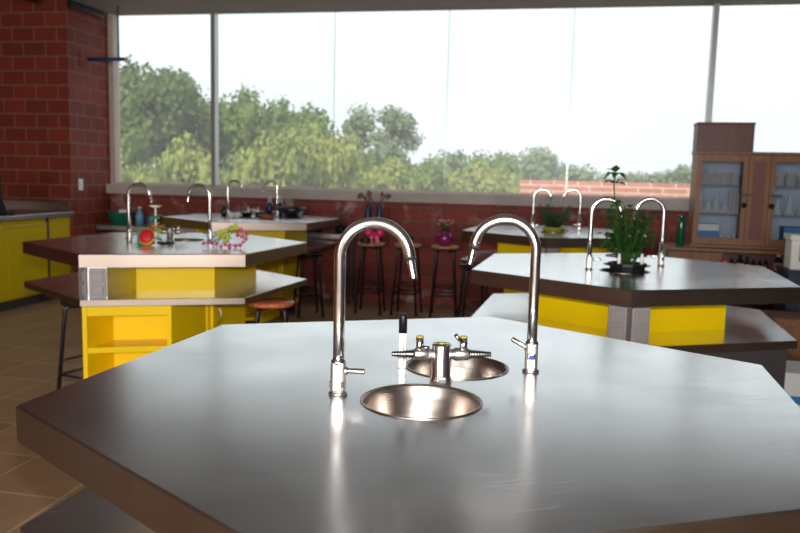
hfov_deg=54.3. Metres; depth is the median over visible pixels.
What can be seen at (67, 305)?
bar stool
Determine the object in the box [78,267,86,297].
outlet plate
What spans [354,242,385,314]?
bar stool
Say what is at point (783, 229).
bin
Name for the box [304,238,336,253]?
shelf
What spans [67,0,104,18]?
trim
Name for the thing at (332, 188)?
window
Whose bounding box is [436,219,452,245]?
flower pot
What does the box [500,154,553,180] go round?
broadleaf tree
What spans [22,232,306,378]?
lab table
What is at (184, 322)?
cabinet door
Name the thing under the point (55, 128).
wall pillar
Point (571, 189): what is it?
gooseneck faucet
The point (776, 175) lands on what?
beaker
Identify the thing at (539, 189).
gooseneck faucet
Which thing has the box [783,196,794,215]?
flask
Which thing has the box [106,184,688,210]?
window sill
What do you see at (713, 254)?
wooden sideboard
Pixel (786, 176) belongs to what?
beaker
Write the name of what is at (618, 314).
outlet plate
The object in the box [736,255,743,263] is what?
bottle
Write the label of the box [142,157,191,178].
broadleaf tree
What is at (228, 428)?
lab table
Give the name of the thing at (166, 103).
broadleaf tree
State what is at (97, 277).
outlet plate
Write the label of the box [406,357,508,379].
sink basin
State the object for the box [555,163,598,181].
broadleaf tree
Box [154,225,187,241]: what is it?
turret
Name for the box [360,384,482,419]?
sink basin
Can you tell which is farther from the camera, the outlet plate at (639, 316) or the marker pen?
the outlet plate at (639, 316)
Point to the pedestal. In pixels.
(793, 276)
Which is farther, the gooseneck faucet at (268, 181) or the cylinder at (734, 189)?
the gooseneck faucet at (268, 181)
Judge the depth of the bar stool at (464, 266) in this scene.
6.73 m
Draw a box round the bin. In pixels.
[779,226,799,239]
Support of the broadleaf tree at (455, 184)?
on the ground
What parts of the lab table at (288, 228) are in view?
cabinet door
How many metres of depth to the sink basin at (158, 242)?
4.81 m
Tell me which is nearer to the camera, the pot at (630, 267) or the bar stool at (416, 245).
the pot at (630, 267)
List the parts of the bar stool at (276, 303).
leg, seat, leg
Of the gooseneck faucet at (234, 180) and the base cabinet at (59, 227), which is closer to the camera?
the gooseneck faucet at (234, 180)
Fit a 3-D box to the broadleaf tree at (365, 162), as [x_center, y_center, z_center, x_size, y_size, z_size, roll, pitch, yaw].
[-1.921,-0.991,33.133,3.337,8.712,3.032,1,7,-4]
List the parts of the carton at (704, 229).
carton lid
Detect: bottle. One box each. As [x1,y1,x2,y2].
[135,207,143,225]
[266,196,273,214]
[278,202,283,215]
[676,215,684,245]
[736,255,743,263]
[744,257,749,264]
[763,258,768,268]
[773,255,782,273]
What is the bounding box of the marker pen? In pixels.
[398,313,406,375]
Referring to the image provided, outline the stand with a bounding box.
[144,205,165,245]
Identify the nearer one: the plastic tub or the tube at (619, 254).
the tube at (619, 254)
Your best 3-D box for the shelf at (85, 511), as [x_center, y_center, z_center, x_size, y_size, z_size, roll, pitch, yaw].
[0.083,0.511,1.739,1.695,0.038,1.470,-1,7,-16]
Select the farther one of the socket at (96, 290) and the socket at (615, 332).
the socket at (96, 290)
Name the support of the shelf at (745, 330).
attached to the lab table at (681, 305)
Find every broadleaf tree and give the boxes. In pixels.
[119,54,227,176]
[120,107,151,171]
[121,155,163,182]
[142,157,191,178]
[150,130,236,184]
[195,82,278,185]
[219,106,277,155]
[231,124,315,186]
[260,94,338,186]
[292,122,363,188]
[338,102,425,171]
[351,147,379,178]
[356,154,421,189]
[400,153,449,190]
[412,157,477,191]
[434,148,493,177]
[456,149,524,192]
[461,160,526,192]
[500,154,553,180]
[517,144,564,181]
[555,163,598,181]
[589,171,654,182]
[633,170,674,182]
[660,164,691,183]
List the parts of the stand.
dish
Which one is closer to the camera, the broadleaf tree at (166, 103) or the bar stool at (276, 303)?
the bar stool at (276, 303)
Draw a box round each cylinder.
[727,191,732,213]
[732,189,735,213]
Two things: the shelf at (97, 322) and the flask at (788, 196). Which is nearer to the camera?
the shelf at (97, 322)
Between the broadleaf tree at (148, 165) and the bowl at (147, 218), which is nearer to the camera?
the bowl at (147, 218)
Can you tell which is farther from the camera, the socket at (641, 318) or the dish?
the dish
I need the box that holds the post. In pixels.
[45,218,49,276]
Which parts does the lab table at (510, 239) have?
outlet post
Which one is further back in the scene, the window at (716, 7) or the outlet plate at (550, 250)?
the window at (716, 7)
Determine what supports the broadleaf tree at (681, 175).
on the ground
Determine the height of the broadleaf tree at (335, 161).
8.635 m
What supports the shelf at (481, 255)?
attached to the lab table at (510, 239)
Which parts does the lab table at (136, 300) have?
outlet post, cabinet door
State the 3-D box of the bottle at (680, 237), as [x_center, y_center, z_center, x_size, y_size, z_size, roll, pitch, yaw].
[2.536,-0.322,7.040,0.070,0.279,0.070,1,7,0]
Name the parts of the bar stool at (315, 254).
leg, leg, seat, leg, leg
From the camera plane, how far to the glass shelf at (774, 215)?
7.07 m
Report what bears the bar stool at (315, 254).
on the floor
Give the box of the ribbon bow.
[364,229,383,242]
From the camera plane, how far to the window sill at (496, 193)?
8.14 m
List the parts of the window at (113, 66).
rail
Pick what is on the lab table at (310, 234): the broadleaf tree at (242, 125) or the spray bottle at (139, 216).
the spray bottle at (139, 216)
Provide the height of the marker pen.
0.141 m
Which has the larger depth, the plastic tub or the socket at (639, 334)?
the plastic tub
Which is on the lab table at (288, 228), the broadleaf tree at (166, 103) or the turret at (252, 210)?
the turret at (252, 210)
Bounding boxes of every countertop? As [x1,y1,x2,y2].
[0,200,73,221]
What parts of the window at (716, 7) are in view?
rail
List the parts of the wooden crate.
door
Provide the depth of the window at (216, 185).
8.61 m
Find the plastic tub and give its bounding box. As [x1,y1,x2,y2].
[107,211,134,224]
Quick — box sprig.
[333,207,351,233]
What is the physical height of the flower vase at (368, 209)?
0.518 m
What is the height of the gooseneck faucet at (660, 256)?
0.365 m
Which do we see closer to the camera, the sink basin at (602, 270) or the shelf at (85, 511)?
the shelf at (85, 511)
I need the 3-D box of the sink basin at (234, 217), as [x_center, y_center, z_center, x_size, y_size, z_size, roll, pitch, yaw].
[-1.481,-0.398,7.446,0.246,0.131,0.246,1,7,0]
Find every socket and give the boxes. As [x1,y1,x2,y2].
[78,271,83,280]
[79,284,83,294]
[91,272,102,281]
[92,286,102,294]
[609,326,621,339]
[610,310,622,322]
[634,329,646,340]
[635,312,647,324]
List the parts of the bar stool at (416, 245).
leg, leg, seat, leg, leg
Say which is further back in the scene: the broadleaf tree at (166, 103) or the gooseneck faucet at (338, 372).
the broadleaf tree at (166, 103)
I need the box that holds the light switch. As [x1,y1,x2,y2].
[78,179,82,189]
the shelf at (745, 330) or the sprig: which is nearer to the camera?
the shelf at (745, 330)
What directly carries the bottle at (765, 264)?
on the wooden sideboard
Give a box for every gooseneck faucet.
[126,182,152,242]
[187,183,212,240]
[226,179,243,217]
[262,180,278,217]
[329,217,416,396]
[467,214,540,373]
[531,188,552,227]
[562,188,581,230]
[585,197,623,269]
[633,197,665,266]
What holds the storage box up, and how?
on the display cabinet at (756, 225)
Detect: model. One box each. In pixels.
[139,229,154,244]
[202,223,247,247]
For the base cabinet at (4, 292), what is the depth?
7.28 m
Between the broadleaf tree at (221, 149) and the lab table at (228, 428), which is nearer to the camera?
the lab table at (228, 428)
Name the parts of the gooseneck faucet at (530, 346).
lever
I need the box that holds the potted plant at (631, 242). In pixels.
[595,165,663,273]
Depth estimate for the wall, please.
8.38 m
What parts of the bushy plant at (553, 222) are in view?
pot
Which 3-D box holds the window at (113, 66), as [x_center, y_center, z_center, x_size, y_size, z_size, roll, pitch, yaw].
[-2.664,-1.870,8.788,1.279,1.895,0.120,3,7,11]
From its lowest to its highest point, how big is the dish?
0.040 m
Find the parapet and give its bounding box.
[520,180,689,197]
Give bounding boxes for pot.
[335,225,346,233]
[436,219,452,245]
[608,261,646,273]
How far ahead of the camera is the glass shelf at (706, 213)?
7.17 m
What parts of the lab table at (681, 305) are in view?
outlet post, modesty panel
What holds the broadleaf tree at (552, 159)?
on the ground
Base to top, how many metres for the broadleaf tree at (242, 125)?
10.890 m
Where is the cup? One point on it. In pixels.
(230, 215)
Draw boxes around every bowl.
[146,217,160,224]
[279,206,305,217]
[360,237,370,242]
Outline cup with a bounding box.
[228,213,235,217]
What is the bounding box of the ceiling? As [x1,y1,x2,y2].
[72,0,799,15]
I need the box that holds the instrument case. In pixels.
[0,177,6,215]
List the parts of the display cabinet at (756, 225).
panel, door, panel, panel door, inset panel, door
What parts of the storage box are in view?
lid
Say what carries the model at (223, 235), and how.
on the lab table at (136, 300)
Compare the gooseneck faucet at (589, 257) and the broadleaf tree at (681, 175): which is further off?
the broadleaf tree at (681, 175)
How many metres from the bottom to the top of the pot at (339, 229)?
0.090 m
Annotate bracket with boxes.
[79,6,125,67]
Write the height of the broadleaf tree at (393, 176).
8.242 m
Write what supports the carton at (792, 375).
on the floor
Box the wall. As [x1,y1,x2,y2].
[111,193,688,306]
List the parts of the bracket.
hanger rod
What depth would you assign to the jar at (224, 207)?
7.65 m
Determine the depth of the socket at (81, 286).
4.14 m
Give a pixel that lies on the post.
(46, 219)
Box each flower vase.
[357,190,372,237]
[375,192,390,242]
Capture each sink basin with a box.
[134,241,175,244]
[165,238,204,241]
[234,217,257,218]
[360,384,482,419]
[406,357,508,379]
[599,268,650,273]
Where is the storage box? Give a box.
[692,122,755,151]
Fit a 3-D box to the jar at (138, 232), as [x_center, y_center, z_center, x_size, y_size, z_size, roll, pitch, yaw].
[-1.531,-0.115,4.703,0.104,0.205,0.104,1,7,0]
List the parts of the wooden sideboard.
door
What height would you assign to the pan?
0.047 m
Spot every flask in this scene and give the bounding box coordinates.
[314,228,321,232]
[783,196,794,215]
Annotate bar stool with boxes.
[57,300,83,389]
[248,297,294,323]
[292,251,323,318]
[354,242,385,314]
[390,243,422,316]
[428,244,459,317]
[457,262,487,317]
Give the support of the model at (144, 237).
on the lab table at (136, 300)
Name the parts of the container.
lid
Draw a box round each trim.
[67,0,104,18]
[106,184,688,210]
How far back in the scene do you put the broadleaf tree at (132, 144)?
25.51 m
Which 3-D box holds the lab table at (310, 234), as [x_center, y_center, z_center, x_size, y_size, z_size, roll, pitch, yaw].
[-1.930,-0.047,8.618,2.940,0.740,0.300,3,7,11]
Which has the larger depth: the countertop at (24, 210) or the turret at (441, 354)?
the countertop at (24, 210)
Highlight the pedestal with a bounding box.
[774,265,799,311]
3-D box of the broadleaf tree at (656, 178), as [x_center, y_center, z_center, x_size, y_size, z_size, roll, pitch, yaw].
[27.813,-5.073,84.618,9.229,10.712,8.918,3,7,17]
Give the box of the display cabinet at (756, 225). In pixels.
[685,151,799,249]
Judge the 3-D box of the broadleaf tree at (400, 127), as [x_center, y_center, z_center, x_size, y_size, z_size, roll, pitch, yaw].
[-1.284,-5.408,45.396,5.283,8.075,4.955,-4,8,-36]
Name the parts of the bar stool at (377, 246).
leg, leg, seat, leg, leg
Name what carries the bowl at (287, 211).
on the lab table at (288, 228)
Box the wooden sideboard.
[658,242,784,311]
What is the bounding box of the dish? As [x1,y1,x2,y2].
[258,214,275,218]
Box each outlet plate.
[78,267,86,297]
[89,269,105,297]
[548,248,557,252]
[607,305,627,340]
[630,307,650,343]
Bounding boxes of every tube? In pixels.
[617,253,620,263]
[640,254,643,264]
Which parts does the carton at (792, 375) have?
carton lid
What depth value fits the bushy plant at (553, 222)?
6.49 m
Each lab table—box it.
[16,317,799,532]
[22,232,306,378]
[96,224,357,303]
[162,213,338,322]
[461,225,646,292]
[471,253,799,389]
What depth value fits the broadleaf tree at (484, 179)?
39.45 m
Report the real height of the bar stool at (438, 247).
0.701 m
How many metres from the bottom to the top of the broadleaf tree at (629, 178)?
10.712 m
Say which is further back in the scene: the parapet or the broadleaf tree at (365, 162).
the broadleaf tree at (365, 162)
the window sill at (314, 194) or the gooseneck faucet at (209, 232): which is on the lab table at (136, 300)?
the gooseneck faucet at (209, 232)
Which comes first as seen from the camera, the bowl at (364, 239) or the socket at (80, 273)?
the socket at (80, 273)
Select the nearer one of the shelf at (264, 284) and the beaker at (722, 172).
the shelf at (264, 284)
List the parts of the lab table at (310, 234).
leg, leg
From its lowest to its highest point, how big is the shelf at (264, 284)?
0.038 m
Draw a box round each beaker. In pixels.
[713,172,723,184]
[721,172,732,184]
[775,175,784,185]
[785,173,795,186]
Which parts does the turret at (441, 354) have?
tap arm, valve lever, valve lever, tap arm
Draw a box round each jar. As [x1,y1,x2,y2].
[137,231,154,244]
[221,205,226,215]
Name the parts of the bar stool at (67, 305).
leg, seat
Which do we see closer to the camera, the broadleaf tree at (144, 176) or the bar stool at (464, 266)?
the bar stool at (464, 266)
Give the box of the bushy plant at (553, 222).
[535,203,571,232]
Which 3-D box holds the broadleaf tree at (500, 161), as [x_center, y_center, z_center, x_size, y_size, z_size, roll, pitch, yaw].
[4.692,-2.056,44.159,4.548,9.215,5.006,-5,9,-41]
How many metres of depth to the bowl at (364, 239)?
7.63 m
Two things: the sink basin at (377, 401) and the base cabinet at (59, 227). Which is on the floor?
the base cabinet at (59, 227)
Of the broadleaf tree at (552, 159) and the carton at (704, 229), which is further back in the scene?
the broadleaf tree at (552, 159)
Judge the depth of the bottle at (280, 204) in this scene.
7.87 m
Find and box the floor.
[0,298,479,532]
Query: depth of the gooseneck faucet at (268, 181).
7.66 m
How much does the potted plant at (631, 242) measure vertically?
0.647 m
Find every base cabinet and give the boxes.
[0,221,8,311]
[3,218,47,310]
[43,216,70,300]
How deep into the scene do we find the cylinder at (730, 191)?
7.04 m
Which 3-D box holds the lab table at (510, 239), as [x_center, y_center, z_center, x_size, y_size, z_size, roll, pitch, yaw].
[1.327,0.156,6.741,1.697,0.932,1.470,0,7,-14]
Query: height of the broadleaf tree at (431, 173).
8.377 m
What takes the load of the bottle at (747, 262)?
on the wooden sideboard
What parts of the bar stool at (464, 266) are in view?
leg, leg, seat, leg, leg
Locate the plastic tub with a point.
(116, 218)
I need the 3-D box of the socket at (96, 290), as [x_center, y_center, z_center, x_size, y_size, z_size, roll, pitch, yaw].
[-1.599,0.127,4.125,0.057,0.052,0.008,0,7,-14]
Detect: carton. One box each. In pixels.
[698,223,718,237]
[784,360,799,406]
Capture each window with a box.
[107,12,218,186]
[216,185,331,189]
[331,188,443,192]
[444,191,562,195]
[566,3,719,199]
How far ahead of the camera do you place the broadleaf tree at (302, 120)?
33.27 m
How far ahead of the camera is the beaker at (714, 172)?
7.01 m
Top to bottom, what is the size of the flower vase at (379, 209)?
0.508 m
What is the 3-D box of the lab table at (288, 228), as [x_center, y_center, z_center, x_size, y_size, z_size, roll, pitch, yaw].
[-1.440,-0.016,7.635,1.697,0.932,1.470,0,7,-14]
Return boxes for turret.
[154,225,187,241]
[242,207,263,217]
[392,334,490,384]
[605,249,646,257]
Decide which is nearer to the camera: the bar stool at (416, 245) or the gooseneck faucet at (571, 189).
the gooseneck faucet at (571, 189)
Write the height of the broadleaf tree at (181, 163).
8.303 m
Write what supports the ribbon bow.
on the bar stool at (377, 246)
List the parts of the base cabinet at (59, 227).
door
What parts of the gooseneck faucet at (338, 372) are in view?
lever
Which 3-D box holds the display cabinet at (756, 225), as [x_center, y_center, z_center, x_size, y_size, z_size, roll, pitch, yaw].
[3.326,-0.587,6.987,1.355,0.855,0.405,3,7,13]
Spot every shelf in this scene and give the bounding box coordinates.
[20,487,155,532]
[24,270,305,306]
[82,307,113,378]
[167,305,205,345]
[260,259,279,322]
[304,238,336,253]
[461,250,497,265]
[471,293,796,352]
[699,212,739,214]
[773,214,799,216]
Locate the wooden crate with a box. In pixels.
[763,310,799,360]
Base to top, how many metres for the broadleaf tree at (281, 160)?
8.967 m
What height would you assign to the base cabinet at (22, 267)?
0.860 m
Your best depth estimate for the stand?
4.55 m
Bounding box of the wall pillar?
[0,0,111,272]
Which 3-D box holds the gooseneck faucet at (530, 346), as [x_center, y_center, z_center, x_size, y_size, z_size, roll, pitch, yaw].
[0.241,0.062,1.807,0.176,0.365,0.042,2,7,9]
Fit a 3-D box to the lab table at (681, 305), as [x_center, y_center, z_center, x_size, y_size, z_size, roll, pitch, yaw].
[1.151,0.467,4.070,1.697,0.932,1.470,-1,7,-16]
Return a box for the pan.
[234,211,262,216]
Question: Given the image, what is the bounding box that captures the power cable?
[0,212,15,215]
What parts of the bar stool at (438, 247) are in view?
leg, leg, seat, leg, leg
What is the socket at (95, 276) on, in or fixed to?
attached to the lab table at (136, 300)
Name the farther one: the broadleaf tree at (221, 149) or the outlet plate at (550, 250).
the broadleaf tree at (221, 149)
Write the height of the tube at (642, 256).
0.060 m
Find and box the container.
[784,233,799,269]
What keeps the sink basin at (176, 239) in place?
in the lab table at (136, 300)
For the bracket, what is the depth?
8.35 m
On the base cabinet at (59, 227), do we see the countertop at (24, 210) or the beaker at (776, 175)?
the countertop at (24, 210)
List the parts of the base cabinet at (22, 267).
grip rail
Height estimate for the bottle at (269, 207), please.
0.200 m
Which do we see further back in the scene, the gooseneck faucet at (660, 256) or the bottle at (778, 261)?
the bottle at (778, 261)
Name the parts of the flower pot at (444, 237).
pot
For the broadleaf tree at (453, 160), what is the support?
on the ground
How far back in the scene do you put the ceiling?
7.97 m
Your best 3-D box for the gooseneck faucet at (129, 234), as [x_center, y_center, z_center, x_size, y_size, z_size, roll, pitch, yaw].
[-1.575,-0.325,4.714,0.176,0.365,0.042,3,7,11]
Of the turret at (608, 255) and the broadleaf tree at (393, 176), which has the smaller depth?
the turret at (608, 255)
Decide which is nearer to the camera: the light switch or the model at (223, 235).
the model at (223, 235)
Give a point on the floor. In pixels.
(30, 335)
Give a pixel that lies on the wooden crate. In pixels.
(789, 321)

